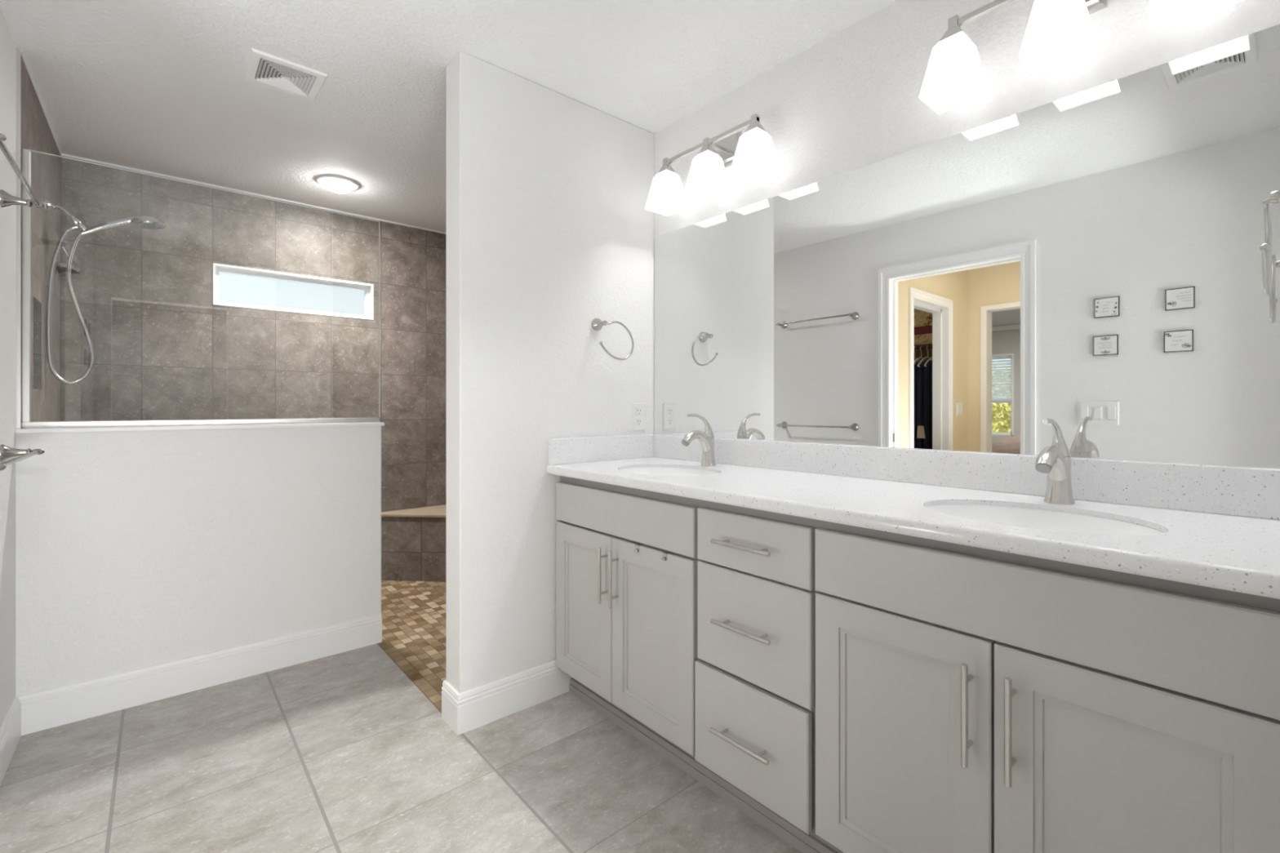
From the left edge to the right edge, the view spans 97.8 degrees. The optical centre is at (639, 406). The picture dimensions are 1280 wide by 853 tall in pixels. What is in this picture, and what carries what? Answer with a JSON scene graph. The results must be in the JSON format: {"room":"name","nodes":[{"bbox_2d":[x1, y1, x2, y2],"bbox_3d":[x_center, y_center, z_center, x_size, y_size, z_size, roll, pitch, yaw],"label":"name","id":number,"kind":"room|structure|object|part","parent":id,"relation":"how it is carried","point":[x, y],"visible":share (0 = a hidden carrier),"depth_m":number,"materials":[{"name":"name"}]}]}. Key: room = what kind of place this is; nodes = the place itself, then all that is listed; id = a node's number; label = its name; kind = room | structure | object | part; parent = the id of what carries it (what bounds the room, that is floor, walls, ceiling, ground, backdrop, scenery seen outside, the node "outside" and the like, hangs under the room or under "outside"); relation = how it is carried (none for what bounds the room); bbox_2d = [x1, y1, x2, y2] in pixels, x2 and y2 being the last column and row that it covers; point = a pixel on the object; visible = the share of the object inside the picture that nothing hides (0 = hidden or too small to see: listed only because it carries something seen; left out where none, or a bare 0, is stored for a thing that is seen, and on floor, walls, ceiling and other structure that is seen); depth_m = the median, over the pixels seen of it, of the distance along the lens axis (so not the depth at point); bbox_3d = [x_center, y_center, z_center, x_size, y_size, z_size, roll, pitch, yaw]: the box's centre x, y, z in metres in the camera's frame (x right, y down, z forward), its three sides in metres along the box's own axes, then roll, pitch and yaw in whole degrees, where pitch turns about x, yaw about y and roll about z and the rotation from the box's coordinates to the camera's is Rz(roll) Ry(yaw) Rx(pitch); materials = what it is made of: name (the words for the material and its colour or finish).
{"room":"bathroom","nodes":[
{"label":"bathroom","id":0,"kind":"room"},
{"bbox_2d":[0,7,60,727],"bbox_3d":[-1.637,-0.057,1.226,0.128,2.440,4.325,0,0,-41],"label":"wall","id":1,"kind":"structure","parent":0,"point":[7,46],"depth_m":1.97,"materials":[{"name":"white paint"}]},
{"bbox_2d":[0,697,21,785],"bbox_3d":[-1.225,1.094,0.845,0.015,0.138,2.970,0,0,-41],"label":"baseboard","id":2,"kind":"structure","parent":1,"relation":"attached to","point":[11,727],"depth_m":1.84,"materials":[{"name":"white paint"}]},
{"bbox_2d":[0,133,44,208],"bbox_3d":[-1.816,-0.669,1.594,0.096,0.057,0.672,0,0,-41],"label":"towel bar","id":3,"kind":"object","parent":1,"relation":"attached to","point":[6,200],"visible":1,"depth_m":1.78,"materials":[{"name":"grey metal"}]},
{"bbox_2d":[0,444,44,471],"bbox_3d":[-1.816,0.149,1.594,0.096,0.057,0.672,0,0,-41],"label":"towel bar","id":4,"kind":"object","parent":1,"relation":"attached to","point":[6,452],"visible":1,"depth_m":1.79,"materials":[{"name":"grey metal"}]},
{"bbox_2d":[56,262,81,274],"bbox_3d":[-2.841,-0.689,2.780,0.075,0.020,0.160,0,0,-41],"label":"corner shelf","id":5,"kind":"object","parent":1,"relation":"attached to","point":[61,266],"visible":0.85,"depth_m":2.77,"materials":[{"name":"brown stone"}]},
{"bbox_2d":[44,198,166,384],"bbox_3d":[-2.455,-0.507,2.584,0.403,0.816,0.133,0,0,-41],"label":"shower","id":6,"kind":"object","parent":1,"relation":"attached to","point":[146,222],"visible":1,"depth_m":2.50,"materials":[{"name":"silver metal"}]},
{"bbox_3d":[-2.570,-0.865,2.485,0.075,0.058,0.017,0,0,-41],"label":"shower arm","id":7,"kind":"part","parent":6,"relation":"part of","materials":[{"name":"silver metal"}]},
{"bbox_3d":[-2.450,-0.838,2.588,0.210,0.133,0.039,0,0,-41],"label":"shower handle","id":8,"kind":"part","parent":6,"relation":"part of","materials":[{"name":"silver metal"}]},
{"bbox_2d":[15,426,382,735],"bbox_3d":[-1.780,0.629,2.413,1.220,1.069,0.130,0,0,-41],"label":"wall","id":9,"kind":"structure","parent":0,"point":[135,549],"depth_m":2.28,"materials":[{"name":"white paint"}]},
{"bbox_2d":[16,47,20,428],"bbox_3d":[-2.215,-0.599,1.991,0.010,1.355,0.006,0,0,-41],"label":"trim","id":10,"kind":"structure","parent":9,"relation":"attached to","point":[18,50],"depth_m":1.99,"materials":[{"name":"white paint"}]},
{"bbox_2d":[15,422,384,433],"bbox_3d":[-1.782,0.087,2.426,1.233,0.016,0.148,0,0,-41],"label":"trim","id":11,"kind":"structure","parent":9,"relation":"on","point":[43,430],"depth_m":2.27,"materials":[{"name":"white paint"}]},
{"bbox_2d":[22,148,379,428],"bbox_3d":[-1.780,-0.429,2.426,1.221,1.016,0.022,0,0,-41],"label":"glass panel","id":12,"kind":"object","parent":11,"relation":"on","point":[26,153],"visible":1,"depth_m":2.05,"materials":[{"name":"clear"}]},
{"bbox_2d":[60,155,445,511],"bbox_3d":[-2.155,-0.057,3.555,2.381,2.440,0.120,0,0,-41],"label":"wall","id":13,"kind":"structure","parent":0,"point":[163,350],"depth_m":3.30,"materials":[{"name":"grey tile"}]},
{"bbox_2d":[20,49,445,234],"bbox_3d":[-1.762,-1.272,3.099,2.141,0.010,1.083,0,0,-41],"label":"trim","id":14,"kind":"structure","parent":13,"relation":"attached to","point":[21,52],"depth_m":3.11,"materials":[{"name":"white paint"}]},
{"bbox_2d":[213,262,373,319],"bbox_3d":[-2.165,-0.707,3.537,0.864,0.240,0.114,0,0,-41],"label":"window","id":15,"kind":"structure","parent":13,"relation":"in","point":[368,289],"depth_m":3.51,"materials":[{"name":"white paint"}]},
{"bbox_2d":[0,580,801,852],"bbox_3d":[0.174,1.213,0.849,2.381,0.100,7.260,0,0,-41],"label":"floor","id":16,"kind":"structure","parent":0,"point":[340,753],"depth_m":1.76,"materials":[{"name":"grey tile"}]},
{"bbox_2d":[381,504,445,582],"bbox_3d":[-1.347,0.941,3.708,0.702,0.445,0.702,0,0,-41],"label":"shower bench","id":17,"kind":"object","parent":16,"relation":"on","point":[413,540],"visible":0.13,"depth_m":3.73,"materials":[{"name":"brown tile"}]},
{"bbox_3d":[-1.347,0.727,3.708,0.702,0.017,0.702,0,0,-41],"label":"seat","id":18,"kind":"part","parent":17,"relation":"part of","materials":[{"name":"beige stone"}]},
{"bbox_2d":[555,475,710,788],"bbox_3d":[0.100,0.716,2.123,0.591,0.895,0.783,0,0,-41],"label":"base cabinet","id":19,"kind":"object","parent":16,"relation":"on","point":[626,620],"visible":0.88,"depth_m":1.90,"materials":[{"name":"grey paint"}]},
{"bbox_3d":[-0.213,0.752,2.109,0.019,0.583,0.362,0,0,-41],"label":"door","id":20,"kind":"part","parent":19,"relation":"part of","materials":[{"name":"grey paint"}]},
{"bbox_3d":[-0.131,0.592,1.970,0.042,0.195,0.012,0,0,-41],"label":"handle","id":21,"kind":"part","parent":19,"relation":"part of","materials":[{"name":"silver metal"}]},
{"bbox_3d":[-0.091,0.592,1.923,0.042,0.195,0.012,0,0,-41],"label":"handle","id":22,"kind":"part","parent":19,"relation":"part of","materials":[{"name":"silver metal"}]},
{"bbox_2d":[633,542,644,552],"bbox_3d":[-0.004,0.470,1.861,0.030,0.023,0.018,0,0,-41],"label":"hook","id":23,"kind":"object","parent":19,"relation":"attached to","point":[637,545],"visible":1,"depth_m":1.85,"materials":[{"name":"silver metal"}]},
{"bbox_3d":[0.036,0.752,1.820,0.019,0.583,0.394,0,0,-41],"label":"door","id":24,"kind":"part","parent":19,"relation":"part of","materials":[{"name":"grey paint"}]},
{"bbox_2d":[661,551,671,560],"bbox_3d":[0.083,0.470,1.760,0.030,0.023,0.018,0,0,-41],"label":"hook","id":25,"kind":"object","parent":19,"relation":"attached to","point":[664,553],"visible":0.98,"depth_m":1.75,"materials":[{"name":"silver metal"}]},
{"bbox_2d":[694,499,829,852],"bbox_3d":[0.482,0.716,1.674,0.597,0.895,0.395,0,0,-41],"label":"base cabinet","id":26,"kind":"object","parent":16,"relation":"on","point":[755,668],"visible":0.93,"depth_m":1.49,"materials":[{"name":"grey paint"}]},
{"bbox_3d":[0.271,0.899,1.494,0.042,0.012,0.195,0,0,-41],"label":"handle","id":27,"kind":"part","parent":26,"relation":"part of","materials":[{"name":"silver metal"}]},
{"bbox_3d":[0.275,0.598,1.498,0.042,0.012,0.195,0,0,-41],"label":"handle","id":28,"kind":"part","parent":26,"relation":"part of","materials":[{"name":"silver metal"}]},
{"bbox_3d":[0.275,0.374,1.498,0.042,0.012,0.195,0,0,-41],"label":"handle","id":29,"kind":"part","parent":26,"relation":"part of","materials":[{"name":"silver metal"}]},
{"bbox_3d":[0.292,0.899,1.513,0.019,0.293,0.381,0,0,-41],"label":"drawer","id":30,"kind":"part","parent":26,"relation":"part of","materials":[{"name":"grey paint"}]},
{"bbox_3d":[0.299,0.600,1.515,0.019,0.287,0.380,0,0,-41],"label":"drawer","id":31,"kind":"part","parent":26,"relation":"part of","materials":[{"name":"grey paint"}]},
{"bbox_3d":[0.299,0.374,1.515,0.019,0.152,0.380,0,0,-41],"label":"drawer","id":32,"kind":"part","parent":26,"relation":"part of","materials":[{"name":"grey paint"}]},
{"bbox_2d":[814,520,1279,852],"bbox_3d":[0.874,0.716,1.223,0.591,0.895,0.801,0,0,-41],"label":"base cabinet","id":33,"kind":"object","parent":16,"relation":"on","point":[969,699],"visible":0.98,"depth_m":1.02,"materials":[{"name":"grey paint"}]},
{"bbox_3d":[0.554,0.745,1.218,0.019,0.585,0.378,0,0,-41],"label":"door","id":34,"kind":"part","parent":33,"relation":"part of","materials":[{"name":"grey paint"}]},
{"bbox_2d":[546,457,1279,599],"bbox_3d":[0.491,0.249,1.670,0.577,0.035,1.979,0,0,-41],"label":"countertop","id":35,"kind":"structure","parent":33,"relation":"on","point":[1236,553],"depth_m":1.18,"materials":[{"name":"stone"}]},
{"bbox_2d":[548,434,653,465],"bbox_3d":[-0.153,0.180,2.408,0.551,0.104,0.020,0,0,-41],"label":"sidesplash","id":36,"kind":"object","parent":35,"relation":"on","point":[588,449],"visible":1,"depth_m":2.38,"materials":[{"name":"stone"}]},
{"bbox_2d":[620,466,718,475],"bbox_3d":[0.104,0.300,2.064,0.350,0.111,0.456,0,0,-41],"label":"sink basin","id":37,"kind":"object","parent":35,"relation":"in","point":[664,471],"visible":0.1,"depth_m":2.23,"materials":[{"name":"white ceramic"}]},
{"bbox_2d":[681,413,715,466],"bbox_3d":[0.228,0.129,2.171,0.174,0.205,0.061,0,0,-41],"label":"faucet","id":38,"kind":"object","parent":35,"relation":"on","point":[706,439],"visible":1,"depth_m":2.18,"materials":[{"name":"silver metal"}]},
{"bbox_3d":[0.225,0.146,2.169,0.165,0.110,0.043,0,0,-41],"label":"spout","id":39,"kind":"part","parent":38,"relation":"part of","materials":[{"name":"silver metal"}]},
{"bbox_3d":[0.235,0.073,2.177,0.140,0.092,0.044,0,0,-41],"label":"lever","id":40,"kind":"part","parent":38,"relation":"part of","materials":[{"name":"silver metal"}]},
{"bbox_2d":[925,504,1164,535],"bbox_3d":[0.844,0.300,1.204,0.350,0.111,0.456,0,0,-41],"label":"sink basin","id":41,"kind":"object","parent":35,"relation":"in","point":[1036,518],"visible":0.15,"depth_m":1.32,"materials":[{"name":"white ceramic"}]},
{"bbox_2d":[1035,418,1075,505],"bbox_3d":[0.968,0.129,1.311,0.174,0.205,0.061,0,0,-41],"label":"faucet","id":42,"kind":"object","parent":35,"relation":"on","point":[1055,460],"visible":1,"depth_m":1.32,"materials":[{"name":"silver metal"}]},
{"bbox_3d":[0.966,0.146,1.309,0.165,0.110,0.043,0,0,-41],"label":"spout","id":43,"kind":"part","parent":42,"relation":"part of","materials":[{"name":"silver metal"}]},
{"bbox_3d":[0.976,0.073,1.317,0.140,0.092,0.044,0,0,-41],"label":"lever","id":44,"kind":"part","parent":42,"relation":"part of","materials":[{"name":"silver metal"}]},
{"bbox_3d":[0.634,0.592,1.082,0.042,0.195,0.012,0,0,-41],"label":"handle","id":45,"kind":"part","parent":33,"relation":"part of","materials":[{"name":"silver metal"}]},
{"bbox_3d":[0.681,0.592,1.027,0.042,0.195,0.012,0,0,-41],"label":"handle","id":46,"kind":"part","parent":33,"relation":"part of","materials":[{"name":"silver metal"}]},
{"bbox_3d":[0.804,0.745,0.928,0.019,0.585,0.378,0,0,-41],"label":"door","id":47,"kind":"part","parent":33,"relation":"part of","materials":[{"name":"grey paint"}]},
{"bbox_2d":[0,0,896,232],"bbox_3d":[-0.783,-1.327,1.961,2.381,0.100,4.325,0,0,-41],"label":"ceiling","id":48,"kind":"structure","parent":0,"point":[160,86],"depth_m":2.11,"materials":[{"name":"white paint"}]},
{"bbox_2d":[244,48,327,102],"bbox_3d":[-1.370,-1.271,2.158,0.239,0.010,0.239,0,0,-41],"label":"ceiling vent","id":49,"kind":"object","parent":48,"relation":"in","point":[263,68],"visible":1,"depth_m":2.15,"materials":[{"name":"white paint"}]},
{"bbox_2d":[315,174,359,193],"bbox_3d":[-1.720,-1.252,3.184,0.226,0.049,0.226,0,0,-41],"label":"recessed light","id":50,"kind":"object","parent":48,"relation":"in","point":[336,184],"visible":1,"depth_m":3.14,"materials":[{"name":"white paint"}]},
{"bbox_2d":[445,51,653,693],"bbox_3d":[-0.331,-0.057,2.355,0.941,2.440,0.132,0,0,-41],"label":"wall partition","id":51,"kind":"structure","parent":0,"point":[549,230],"depth_m":2.17,"materials":[{"name":"white paint"}]},
{"bbox_2d":[441,660,572,735],"bbox_3d":[-0.506,1.094,2.194,0.495,0.138,0.147,0,0,-41],"label":"baseboard","id":52,"kind":"structure","parent":51,"relation":"attached to","point":[468,710],"depth_m":2.09,"materials":[{"name":"white paint"}]},
{"bbox_2d":[591,318,633,360],"bbox_3d":[-0.119,-0.288,2.400,0.186,0.180,0.077,0,0,-41],"label":"towel ring","id":53,"kind":"object","parent":51,"relation":"attached to","point":[597,324],"visible":1,"depth_m":2.37,"materials":[{"name":"silver metal"}]},
{"bbox_2d":[631,403,644,430],"bbox_3d":[-0.007,0.045,2.541,0.079,0.124,0.009,0,0,-41],"label":"wall outlet","id":54,"kind":"object","parent":51,"relation":"attached to","point":[637,410],"visible":1,"depth_m":2.53,"materials":[{"name":"white plastic"}]},
{"bbox_2d":[635,417,641,426],"bbox_3d":[-0.005,0.069,2.539,0.034,0.036,0.004,0,0,-41],"label":"socket","id":55,"kind":"object","parent":54,"relation":"attached to","point":[638,420],"depth_m":2.54,"materials":[{"name":"grey plastic"}]},
{"bbox_2d":[635,407,641,415],"bbox_3d":[-0.005,0.021,2.539,0.034,0.036,0.004,0,0,-41],"label":"socket","id":56,"kind":"object","parent":54,"relation":"attached to","point":[638,410],"depth_m":2.54,"materials":[{"name":"grey plastic"}]},
{"bbox_2d":[653,0,1279,469],"bbox_3d":[0.073,-0.057,2.699,0.120,2.440,4.325,0,0,-41],"label":"wall","id":57,"kind":"structure","parent":0,"point":[849,101],"depth_m":1.77,"materials":[{"name":"white paint"}]},
{"bbox_2d":[644,113,781,216],"bbox_3d":[0.287,-0.968,2.209,0.194,0.262,0.596,0,0,-41],"label":"vanity light","id":58,"kind":"object","parent":57,"relation":"attached to","point":[751,155],"visible":1,"depth_m":2.16,"materials":[{"name":"white glass"}]},
{"bbox_3d":[0.113,-0.914,2.365,0.131,0.149,0.131,0,0,-41],"label":"lamp shade","id":59,"kind":"part","parent":58,"relation":"part of","materials":[{"name":"white glass"}]},
{"bbox_3d":[0.264,-0.914,2.189,0.131,0.149,0.131,0,0,-41],"label":"lamp shade","id":60,"kind":"part","parent":58,"relation":"part of","materials":[{"name":"white glass"}]},
{"bbox_3d":[0.305,-1.032,2.224,0.108,0.016,0.018,0,0,-41],"label":"arm","id":61,"kind":"part","parent":58,"relation":"part of","materials":[{"name":"silver metal"}]},
{"bbox_3d":[0.352,-1.038,2.265,0.024,0.122,0.136,0,0,-41],"label":"plate","id":62,"kind":"part","parent":58,"relation":"part of","materials":[{"name":"silver metal"}]},
{"bbox_3d":[0.415,-0.914,2.013,0.131,0.149,0.131,0,0,-41],"label":"lamp shade","id":63,"kind":"part","parent":58,"relation":"part of","materials":[{"name":"white glass"}]},
{"bbox_2d":[653,434,1279,520],"bbox_3d":[0.702,0.180,1.851,0.020,0.104,1.979,0,0,-41],"label":"backsplash","id":64,"kind":"structure","parent":57,"relation":"attached to","point":[1241,491],"depth_m":1.49,"materials":[{"name":"stone"}]},
{"bbox_2d":[653,24,1279,468],"bbox_3d":[0.713,-0.330,1.859,0.006,0.916,1.975,0,0,-41],"label":"mirror","id":65,"kind":"object","parent":57,"relation":"attached to","point":[1089,262],"visible":1,"depth_m":1.50,"materials":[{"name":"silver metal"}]},
{"bbox_2d":[918,0,1244,115],"bbox_3d":[1.024,-0.968,1.353,0.194,0.262,0.596,0,0,-41],"label":"vanity light","id":66,"kind":"object","parent":57,"relation":"attached to","point":[1060,34],"visible":1,"depth_m":1.37,"materials":[{"name":"white glass"}]},
{"bbox_3d":[0.849,-0.914,1.509,0.131,0.149,0.131,0,0,-41],"label":"lamp shade","id":67,"kind":"part","parent":66,"relation":"part of","materials":[{"name":"white glass"}]},
{"bbox_3d":[1.000,-0.914,1.333,0.131,0.149,0.131,0,0,-41],"label":"lamp shade","id":68,"kind":"part","parent":66,"relation":"part of","materials":[{"name":"white glass"}]},
{"bbox_3d":[1.088,-1.038,1.409,0.024,0.122,0.136,0,0,-41],"label":"plate","id":69,"kind":"part","parent":66,"relation":"part of","materials":[{"name":"silver metal"}]},
{"bbox_3d":[1.152,-0.914,1.157,0.131,0.149,0.131,0,0,-41],"label":"lamp shade","id":70,"kind":"part","parent":66,"relation":"part of","materials":[{"name":"white glass"}]},
{"bbox_3d":[0.543,-0.057,0.328,2.261,2.440,0.120,0,0,-41],"label":"wall","id":71,"kind":"structure","parent":0,"visible":0},
{"bbox_2d":[1259,190,1279,295],"bbox_3d":[1.123,-0.288,0.958,0.186,0.180,0.077,0,0,-41],"label":"towel ring","id":72,"kind":"object","parent":71,"relation":"attached to","point":[1266,248],"visible":1,"depth_m":0.96,"materials":[{"name":"silver metal"}]},
{"bbox_3d":[1.037,-0.265,0.926,0.015,0.014,0.015,0,0,-41],"label":"knob","id":73,"kind":"part","parent":72,"relation":"part of","materials":[{"name":"silver metal"}]}
]}

